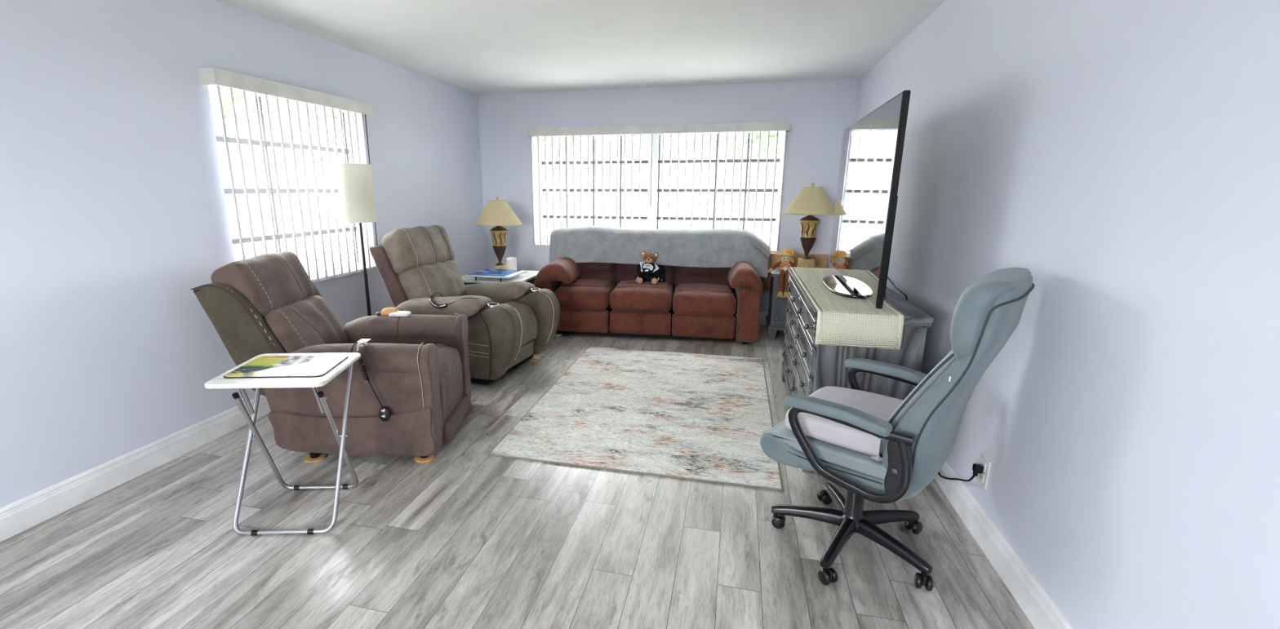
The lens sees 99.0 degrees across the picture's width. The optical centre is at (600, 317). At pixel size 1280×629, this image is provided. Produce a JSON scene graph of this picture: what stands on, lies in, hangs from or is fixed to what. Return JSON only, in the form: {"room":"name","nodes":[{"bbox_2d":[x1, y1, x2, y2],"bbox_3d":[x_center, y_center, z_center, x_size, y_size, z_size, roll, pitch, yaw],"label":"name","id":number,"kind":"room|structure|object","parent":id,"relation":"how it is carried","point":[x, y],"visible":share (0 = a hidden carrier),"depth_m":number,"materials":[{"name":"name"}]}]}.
{"room":"living room","nodes":[
{"label":"living room","id":0,"kind":"room"},
{"bbox_2d":[0,0,485,508],"bbox_3d":[-2.393,-0.444,2.760,0.200,2.440,7.662,3,14,14],"label":"wall","id":1,"kind":"structure","parent":0,"point":[113,208],"depth_m":2.69,"materials":[{"name":"purple paint"}]},
{"bbox_2d":[0,395,271,542],"bbox_3d":[-2.289,0.684,2.999,0.016,0.134,7.662,3,14,14],"label":"baseboard","id":2,"kind":"structure","parent":1,"relation":"attached to","point":[20,516],"depth_m":2.65,"materials":[{"name":"white paint"}]},
{"bbox_2d":[208,84,377,283],"bbox_3d":[-2.085,-0.873,3.787,0.168,1.255,1.308,3,14,14],"label":"window","id":3,"kind":"structure","parent":1,"relation":"in","point":[219,139],"depth_m":3.73,"materials":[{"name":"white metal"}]},
{"bbox_2d":[197,67,377,279],"bbox_3d":[-1.976,-0.883,3.719,0.109,1.255,1.340,3,14,14],"label":"vertical blind","id":4,"kind":"object","parent":3,"relation":"attached to","point":[206,76],"visible":0.73,"depth_m":3.61,"materials":[{"name":"white paint"}]},
{"bbox_2d":[0,324,1034,628],"bbox_3d":[-0.384,0.917,2.569,4.341,0.120,8.062,3,14,14],"label":"floor","id":5,"kind":"structure","parent":0,"point":[466,537],"depth_m":2.19,"materials":[{"name":"grey wood"}]},
{"bbox_2d":[204,352,360,536],"bbox_3d":[-1.358,0.545,2.433,0.474,0.665,0.458,-1,13,-2],"label":"folding tray table","id":6,"kind":"object","parent":5,"relation":"on","point":[219,382],"visible":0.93,"depth_m":2.33,"materials":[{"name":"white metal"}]},
{"bbox_2d":[223,355,348,378],"bbox_3d":[-1.359,0.214,2.377,0.408,0.006,0.290,-1,13,-2],"label":"placemat","id":7,"kind":"object","parent":6,"relation":"on","point":[277,366],"visible":1,"depth_m":2.36,"materials":[{"name":"multicoloured plastic"}]},
{"bbox_2d":[304,453,325,462],"bbox_3d":[-1.543,0.760,2.943,0.104,0.014,0.104,3,14,14],"label":"coaster","id":8,"kind":"object","parent":5,"relation":"on","point":[308,460],"visible":0.76,"depth_m":2.92,"materials":[{"name":"brown wood"}]},
{"bbox_2d":[190,251,471,458],"bbox_3d":[-1.453,0.160,3.172,1.231,1.050,0.868,0,13,0],"label":"recliner chair","id":9,"kind":"object","parent":5,"relation":"on","point":[416,366],"visible":0.88,"depth_m":2.85,"materials":[{"name":"brown fabric"}]},
{"bbox_2d":[210,251,315,317],"bbox_3d":[-1.883,-0.180,3.091,0.296,0.353,0.579,0,13,0],"label":"pillow","id":10,"kind":"object","parent":9,"relation":"on","point":[272,284],"depth_m":2.94,"materials":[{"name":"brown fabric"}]},
{"bbox_2d":[262,295,347,353],"bbox_3d":[-1.723,0.099,3.157,0.313,0.385,0.552,0,13,0],"label":"lumbar pillow","id":11,"kind":"object","parent":9,"relation":"on","point":[302,322],"depth_m":3.04,"materials":[{"name":"brown fabric"}]},
{"bbox_2d":[355,338,390,422],"bbox_3d":[-1.157,0.327,2.804,0.150,0.415,0.136,0,13,0],"label":"remote","id":12,"kind":"object","parent":9,"relation":"hanging from","point":[384,412],"visible":0.88,"depth_m":2.77,"materials":[{"name":"black plastic"}]},
{"bbox_2d":[375,306,411,316],"bbox_3d":[-1.328,-0.027,3.490,0.222,0.069,0.104,0,13,0],"label":"cloth bundle","id":13,"kind":"object","parent":9,"relation":"on","point":[391,312],"visible":0.98,"depth_m":3.47,"materials":[{"name":"fabric"}]},
{"bbox_2d":[438,346,451,361],"bbox_3d":[-1.213,0.328,3.212,0.625,0.261,0.505,0,13,0],"label":"seat cushion","id":14,"kind":"object","parent":9,"relation":"on","point":[444,352],"depth_m":3.26,"materials":[{"name":"brown fabric"}]},
{"bbox_2d":[337,163,377,315],"bbox_3d":[-1.721,-0.295,3.988,0.260,1.588,0.260,3,14,14],"label":"floor lamp","id":15,"kind":"object","parent":5,"relation":"on","point":[357,200],"visible":0.83,"depth_m":3.78,"materials":[{"name":"beige fabric"}]},
{"bbox_2d":[414,454,434,462],"bbox_3d":[-0.953,0.760,2.944,0.104,0.014,0.104,3,14,14],"label":"coaster","id":16,"kind":"object","parent":5,"relation":"on","point":[417,459],"visible":0.72,"depth_m":2.92,"materials":[{"name":"brown wood"}]},
{"bbox_2d":[368,225,559,384],"bbox_3d":[-1.077,-0.152,4.356,1.304,1.112,0.870,5,14,20],"label":"recliner chair","id":17,"kind":"object","parent":5,"relation":"on","point":[510,323],"visible":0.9,"depth_m":4.19,"materials":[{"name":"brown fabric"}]},
{"bbox_2d":[382,225,454,274],"bbox_3d":[-1.467,-0.551,4.415,0.320,0.362,0.586,5,14,20],"label":"pillow","id":18,"kind":"object","parent":17,"relation":"on","point":[418,250],"depth_m":4.20,"materials":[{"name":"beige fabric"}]},
{"bbox_2d":[398,260,466,300],"bbox_3d":[-1.362,-0.262,4.442,0.329,0.383,0.557,5,14,20],"label":"lumbar pillow","id":19,"kind":"object","parent":17,"relation":"on","point":[422,279],"depth_m":4.25,"materials":[{"name":"beige fabric"}]},
{"bbox_2d":[429,293,479,308],"bbox_3d":[-1.067,-0.108,3.932,0.454,0.088,0.194,9,16,34],"label":"remote","id":20,"kind":"object","parent":17,"relation":"hanging from","point":[432,302],"visible":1,"depth_m":3.91,"materials":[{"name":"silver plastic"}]},
{"bbox_2d":[461,269,539,284],"bbox_3d":[-1.029,-0.151,5.613,0.700,0.565,0.740,3,14,14],"label":"side table","id":21,"kind":"object","parent":5,"relation":"on","point":[529,277],"visible":0.13,"depth_m":5.33,"materials":[{"name":"white wood"}]},
{"bbox_2d":[466,268,526,282],"bbox_3d":[-1.017,-0.409,5.354,0.444,0.056,0.424,4,14,15],"label":"tray","id":22,"kind":"object","parent":21,"relation":"on","point":[488,273],"visible":1,"depth_m":5.27,"materials":[{"name":"white paint"}]},
{"bbox_2d":[466,268,521,276],"bbox_3d":[-1.041,-0.438,5.357,0.383,0.002,0.405,4,14,15],"label":"picture","id":23,"kind":"object","parent":22,"relation":"on","point":[488,272],"depth_m":5.32},
{"bbox_2d":[475,195,522,269],"bbox_3d":[-1.065,-0.863,5.699,0.482,0.781,0.482,0,13,2],"label":"table lamp","id":24,"kind":"object","parent":21,"relation":"on","point":[498,213],"visible":0.95,"depth_m":5.56,"materials":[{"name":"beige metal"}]},
{"bbox_2d":[506,257,516,270],"bbox_3d":[-0.919,-0.527,5.614,0.106,0.166,0.106,3,14,14],"label":"pillar candle","id":25,"kind":"object","parent":21,"relation":"on","point":[511,262],"visible":0.73,"depth_m":5.57,"materials":[{"name":"white wax"}]},
{"bbox_2d":[528,356,540,361],"bbox_3d":[-0.571,0.361,4.641,0.104,0.014,0.104,3,14,14],"label":"coaster","id":26,"kind":"object","parent":5,"relation":"on","point":[533,359],"visible":0.88,"depth_m":4.62,"materials":[{"name":"brown wood"}]},
{"bbox_2d":[488,346,782,491],"bbox_3d":[0.383,0.555,3.825,1.538,0.011,2.156,3,14,13],"label":"area rug","id":27,"kind":"object","parent":5,"relation":"on","point":[681,415],"visible":1,"depth_m":3.45,"materials":[{"name":"beige carpet"}]},
{"bbox_2d":[534,233,763,344],"bbox_3d":[0.468,-0.333,5.460,2.159,0.992,0.808,2,13,9],"label":"sofa","id":28,"kind":"object","parent":5,"relation":"on","point":[594,299],"visible":0.77,"depth_m":5.21,"materials":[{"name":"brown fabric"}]},
{"bbox_2d":[554,282,616,310],"bbox_3d":[-0.155,-0.228,5.538,0.554,0.243,0.652,2,13,9],"label":"seat cushion","id":29,"kind":"object","parent":28,"relation":"on","point":[573,295],"depth_m":5.25,"materials":[{"name":"brown leather"}]},
{"bbox_2d":[577,262,617,284],"bbox_3d":[-0.109,-0.607,5.727,0.555,0.562,0.258,2,13,9],"label":"cushion","id":30,"kind":"object","parent":28,"relation":"on","point":[593,271],"depth_m":5.63,"materials":[{"name":"brown leather"}]},
{"bbox_2d":[609,284,673,312],"bbox_3d":[0.417,-0.213,5.444,0.594,0.244,0.653,2,13,9],"label":"seat cushion","id":31,"kind":"object","parent":28,"relation":"on","point":[623,298],"depth_m":5.16,"materials":[{"name":"brown leather"}]},
{"bbox_2d":[616,263,675,285],"bbox_3d":[0.463,-0.584,5.635,0.599,0.562,0.258,2,13,9],"label":"cushion","id":32,"kind":"object","parent":28,"relation":"on","point":[624,272],"depth_m":5.57,"materials":[{"name":"brown leather"}]},
{"bbox_2d":[635,251,664,284],"bbox_3d":[0.470,-0.491,5.404,0.264,0.308,0.258,6,15,25],"label":"teddy bear","id":33,"kind":"object","parent":28,"relation":"on","point":[650,272],"visible":1,"depth_m":5.42},
{"bbox_2d":[639,261,644,271],"bbox_3d":[0.417,-0.505,5.453,0.041,0.100,0.066,10,17,37],"label":"print","id":34,"kind":"object","parent":33,"relation":"on","point":[641,269],"depth_m":5.44,"materials":[{"name":"white fabric"}]},
{"bbox_2d":[642,263,653,271],"bbox_3d":[0.465,-0.499,5.425,0.111,0.066,0.056,3,14,12],"label":"print","id":35,"kind":"object","parent":33,"relation":"attached to","point":[646,267],"depth_m":5.41,"materials":[{"name":"white fabric"}]},
{"bbox_2d":[653,263,658,272],"bbox_3d":[0.547,-0.485,5.418,0.063,0.084,0.061,3,14,12],"label":"print","id":36,"kind":"object","parent":33,"relation":"on","point":[655,268],"depth_m":5.41,"materials":[{"name":"white fabric"}]},
{"bbox_2d":[549,226,770,278],"bbox_3d":[0.582,-0.687,5.611,2.230,0.473,0.379,2,13,10],"label":"throw blanket","id":37,"kind":"object","parent":28,"relation":"on","point":[698,248],"visible":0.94,"depth_m":5.47,"materials":[{"name":"grey fabric"}]},
{"bbox_2d":[674,266,731,288],"bbox_3d":[1.054,-0.561,5.540,0.605,0.564,0.258,2,13,9],"label":"cushion","id":38,"kind":"object","parent":28,"relation":"on","point":[682,275],"depth_m":5.46,"materials":[{"name":"brown leather"}]},
{"bbox_2d":[672,286,737,316],"bbox_3d":[1.009,-0.174,5.352,0.594,0.242,0.653,2,13,9],"label":"seat cushion","id":39,"kind":"object","parent":28,"relation":"on","point":[687,301],"depth_m":5.07,"materials":[{"name":"brown leather"}]},
{"bbox_2d":[765,266,788,340],"bbox_3d":[1.934,-0.124,5.333,0.579,0.645,0.497,3,14,14],"label":"nightstand","id":40,"kind":"object","parent":5,"relation":"on","point":[775,319],"visible":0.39,"depth_m":5.20,"materials":[{"name":"grey wood"}]},
{"bbox_2d":[767,248,797,297],"bbox_3d":[1.712,-0.415,5.125,0.285,0.454,0.194,5,14,18],"label":"doll","id":41,"kind":"object","parent":40,"relation":"on","point":[786,254],"visible":0.91,"depth_m":5.06,"materials":[{"name":"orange fabric"}]},
{"bbox_2d":[786,249,794,257],"bbox_3d":[1.747,-0.587,5.019,0.064,0.064,0.012,5,14,18],"label":"flower","id":42,"kind":"object","parent":41,"relation":"on","point":[788,251],"depth_m":5.02,"materials":[{"name":"yellow fabric"}]},
{"bbox_2d":[760,253,827,291],"bbox_3d":[1.919,-0.271,5.676,0.760,0.775,0.030,3,14,14],"label":"wooden board","id":43,"kind":"object","parent":40,"relation":"on","point":[820,260],"visible":0.09,"depth_m":5.58,"materials":[{"name":"brown wood"}]},
{"bbox_2d":[783,182,835,267],"bbox_3d":[1.966,-0.843,5.154,0.482,0.836,0.482,0,13,2],"label":"table lamp","id":44,"kind":"object","parent":40,"relation":"on","point":[811,201],"visible":0.95,"depth_m":5.03,"materials":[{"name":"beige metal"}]},
{"bbox_2d":[781,267,933,473],"bbox_3d":[1.447,0.232,3.369,0.525,0.850,1.538,3,14,14],"label":"dresser","id":45,"kind":"object","parent":5,"relation":"on","point":[808,367],"visible":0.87,"depth_m":2.68,"materials":[{"name":"grey wood"}]},
{"bbox_2d":[788,266,904,350],"bbox_3d":[1.397,-0.112,3.298,0.374,0.162,1.577,3,14,14],"label":"table runner","id":46,"kind":"object","parent":45,"relation":"on","point":[842,321],"visible":0.69,"depth_m":2.58,"materials":[{"name":"beige fabric"}]},
{"bbox_2d":[822,89,911,309],"bbox_3d":[1.476,-0.637,3.086,0.310,0.957,1.610,4,14,15],"label":"television","id":47,"kind":"object","parent":46,"relation":"on","point":[873,146],"visible":1,"depth_m":2.75,"materials":[{"name":"black plastic"}]},
{"bbox_2d":[887,276,907,300],"bbox_3d":[1.696,0.131,3.230,0.100,0.936,1.086,0,13,2],"label":"power cable","id":48,"kind":"object","parent":47,"relation":"attached to","point":[888,278],"visible":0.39,"depth_m":3.08,"materials":[{"name":"black plastic"}]},
{"bbox_2d":[760,267,1035,591],"bbox_3d":[1.073,0.377,2.079,0.750,1.158,0.678,12,18,42],"label":"office chair","id":49,"kind":"object","parent":5,"relation":"on","point":[920,434],"visible":0.98,"depth_m":1.84,"materials":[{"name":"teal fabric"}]},
{"bbox_2d":[785,386,902,461],"bbox_3d":[0.990,0.392,2.162,0.388,0.085,0.468,12,18,41],"label":"cushion","id":50,"kind":"object","parent":49,"relation":"on","point":[880,406],"visible":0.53,"depth_m":2.06,"materials":[{"name":"white fabric"}]},
{"bbox_2d":[949,267,1031,359],"bbox_3d":[1.278,-0.019,1.790,0.160,0.253,0.490,12,18,42],"label":"headrest cover","id":51,"kind":"object","parent":49,"relation":"on","point":[986,314],"depth_m":1.62,"materials":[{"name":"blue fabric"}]},
{"bbox_2d":[214,0,945,94],"bbox_3d":[-0.382,-1.589,1.979,4.341,0.150,8.062,3,14,14],"label":"ceiling","id":52,"kind":"structure","parent":0,"point":[476,46],"depth_m":3.76,"materials":[{"name":"paint"}]},
{"bbox_2d":[477,78,860,312],"bbox_3d":[0.562,-1.202,5.990,4.341,2.440,0.200,3,14,14],"label":"wall","id":53,"kind":"structure","parent":0,"point":[818,112],"depth_m":5.63,"materials":[{"name":"purple paint"}]},
{"bbox_2d":[534,130,785,253],"bbox_3d":[0.557,-1.365,5.920,2.683,1.250,0.173,3,14,14],"label":"window","id":54,"kind":"structure","parent":53,"relation":"in","point":[652,217],"depth_m":5.89,"materials":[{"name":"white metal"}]},
{"bbox_2d":[526,121,790,251],"bbox_3d":[0.529,-1.372,5.798,2.720,1.260,0.116,3,14,14],"label":"vertical blind","id":55,"kind":"object","parent":54,"relation":"attached to","point":[768,126],"visible":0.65,"depth_m":5.79,"materials":[{"name":"white paint"}]},
{"bbox_2d":[759,311,768,324],"bbox_3d":[0.535,-0.055,6.152,3.941,0.134,0.016,3,14,14],"label":"baseboard","id":56,"kind":"structure","parent":53,"relation":"attached to","point":[762,315],"depth_m":5.86,"materials":[{"name":"white paint"}]},
{"bbox_2d":[856,0,1279,628],"bbox_3d":[1.627,-0.213,1.791,0.200,2.440,7.662,3,14,14],"label":"wall","id":57,"kind":"structure","parent":0,"point":[1124,155],"depth_m":1.54,"materials":[{"name":"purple paint"}]},
{"bbox_2d":[937,463,983,482],"bbox_3d":[1.631,0.682,2.610,0.031,0.302,0.717,3,14,12],"label":"plug","id":58,"kind":"object","parent":57,"relation":"attached to","point":[977,468],"visible":0.77,"depth_m":2.26,"materials":[{"name":"black plastic"}]},
{"bbox_2d":[977,453,991,489],"bbox_3d":[1.579,0.638,2.251,0.012,0.122,0.078,3,14,14],"label":"wall outlet","id":59,"kind":"object","parent":57,"relation":"attached to","point":[983,478],"visible":0.87,"depth_m":2.23,"materials":[{"name":"white plastic"}]},
{"bbox_2d":[978,473,984,483],"bbox_3d":[1.576,0.662,2.257,0.006,0.036,0.036,3,14,14],"label":"socket","id":60,"kind":"object","parent":59,"relation":"attached to","point":[981,477],"depth_m":2.25,"materials":[{"name":"white plastic"}]},
{"bbox_2d":[981,460,986,472],"bbox_3d":[1.576,0.615,2.246,0.006,0.036,0.036,3,14,14],"label":"socket","id":61,"kind":"object","parent":59,"relation":"attached to","point":[983,462],"depth_m":2.24,"materials":[{"name":"white plastic"}]},
{"bbox_2d":[933,460,1073,628],"bbox_3d":[1.521,0.903,2.081,0.016,0.134,7.662,3,14,14],"label":"baseboard","id":62,"kind":"structure","parent":57,"relation":"attached to","point":[1039,609],"depth_m":2.04,"materials":[{"name":"white paint"}]},
{"label":"outside","id":63,"kind":"structure","parent":0,"visible":0},
{"bbox_2d":[245,196,773,271],"bbox_3d":[6.011,-3.707,24.057,180.000,0.250,170.000,3,14,14],"label":"lawn","id":64,"kind":"structure","parent":63,"point":[259,246],"depth_m":24.18,"materials":[{"name":"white plant"}]},
{"bbox_2d":[208,88,342,261],"bbox_3d":[-7.405,-4.608,11.798,6.426,7.109,5.215,-2,13,-7],"label":"tree","id":65,"kind":"object","parent":64,"relation":"on","point":[225,97],"visible":0.09,"depth_m":11.76,"materials":[{"name":"grey plant"}]},
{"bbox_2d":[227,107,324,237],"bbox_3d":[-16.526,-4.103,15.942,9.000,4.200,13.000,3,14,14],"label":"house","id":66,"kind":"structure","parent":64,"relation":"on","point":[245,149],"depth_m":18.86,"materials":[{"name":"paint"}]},
{"bbox_2d":[541,137,592,161],"bbox_3d":[-2.685,-7.933,23.652,4.952,8.176,7.464,-1,13,-3],"label":"tree","id":67,"kind":"object","parent":64,"relation":"on","point":[549,140],"visible":0.02,"depth_m":25.27,"materials":[{"name":"grey plant"}]},
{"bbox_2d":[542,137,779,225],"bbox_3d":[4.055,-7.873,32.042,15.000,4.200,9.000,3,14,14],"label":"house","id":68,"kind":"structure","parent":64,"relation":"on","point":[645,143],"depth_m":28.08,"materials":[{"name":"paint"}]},
{"bbox_2d":[664,133,781,229],"bbox_3d":[2.730,-3.897,10.620,5.935,6.320,5.920,3,14,14],"label":"tree","id":69,"kind":"object","parent":64,"relation":"on","point":[739,140],"visible":0.04,"depth_m":11.12,"materials":[{"name":"grey plant"}]},
{"bbox_2d":[715,133,781,234],"bbox_3d":[7.174,-6.693,22.003,5.075,6.609,4.657,3,14,14],"label":"tree","id":70,"kind":"object","parent":64,"relation":"on","point":[762,150],"visible":0.07,"depth_m":21.77,"materials":[{"name":"grey plant"}]},
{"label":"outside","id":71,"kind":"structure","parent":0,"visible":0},
{"bbox_2d":[260,229,773,246],"bbox_3d":[4.328,-2.278,17.413,120.000,0.030,5.000,3,14,14],"label":"street","id":72,"kind":"structure","parent":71,"point":[308,238],"depth_m":19.23,"materials":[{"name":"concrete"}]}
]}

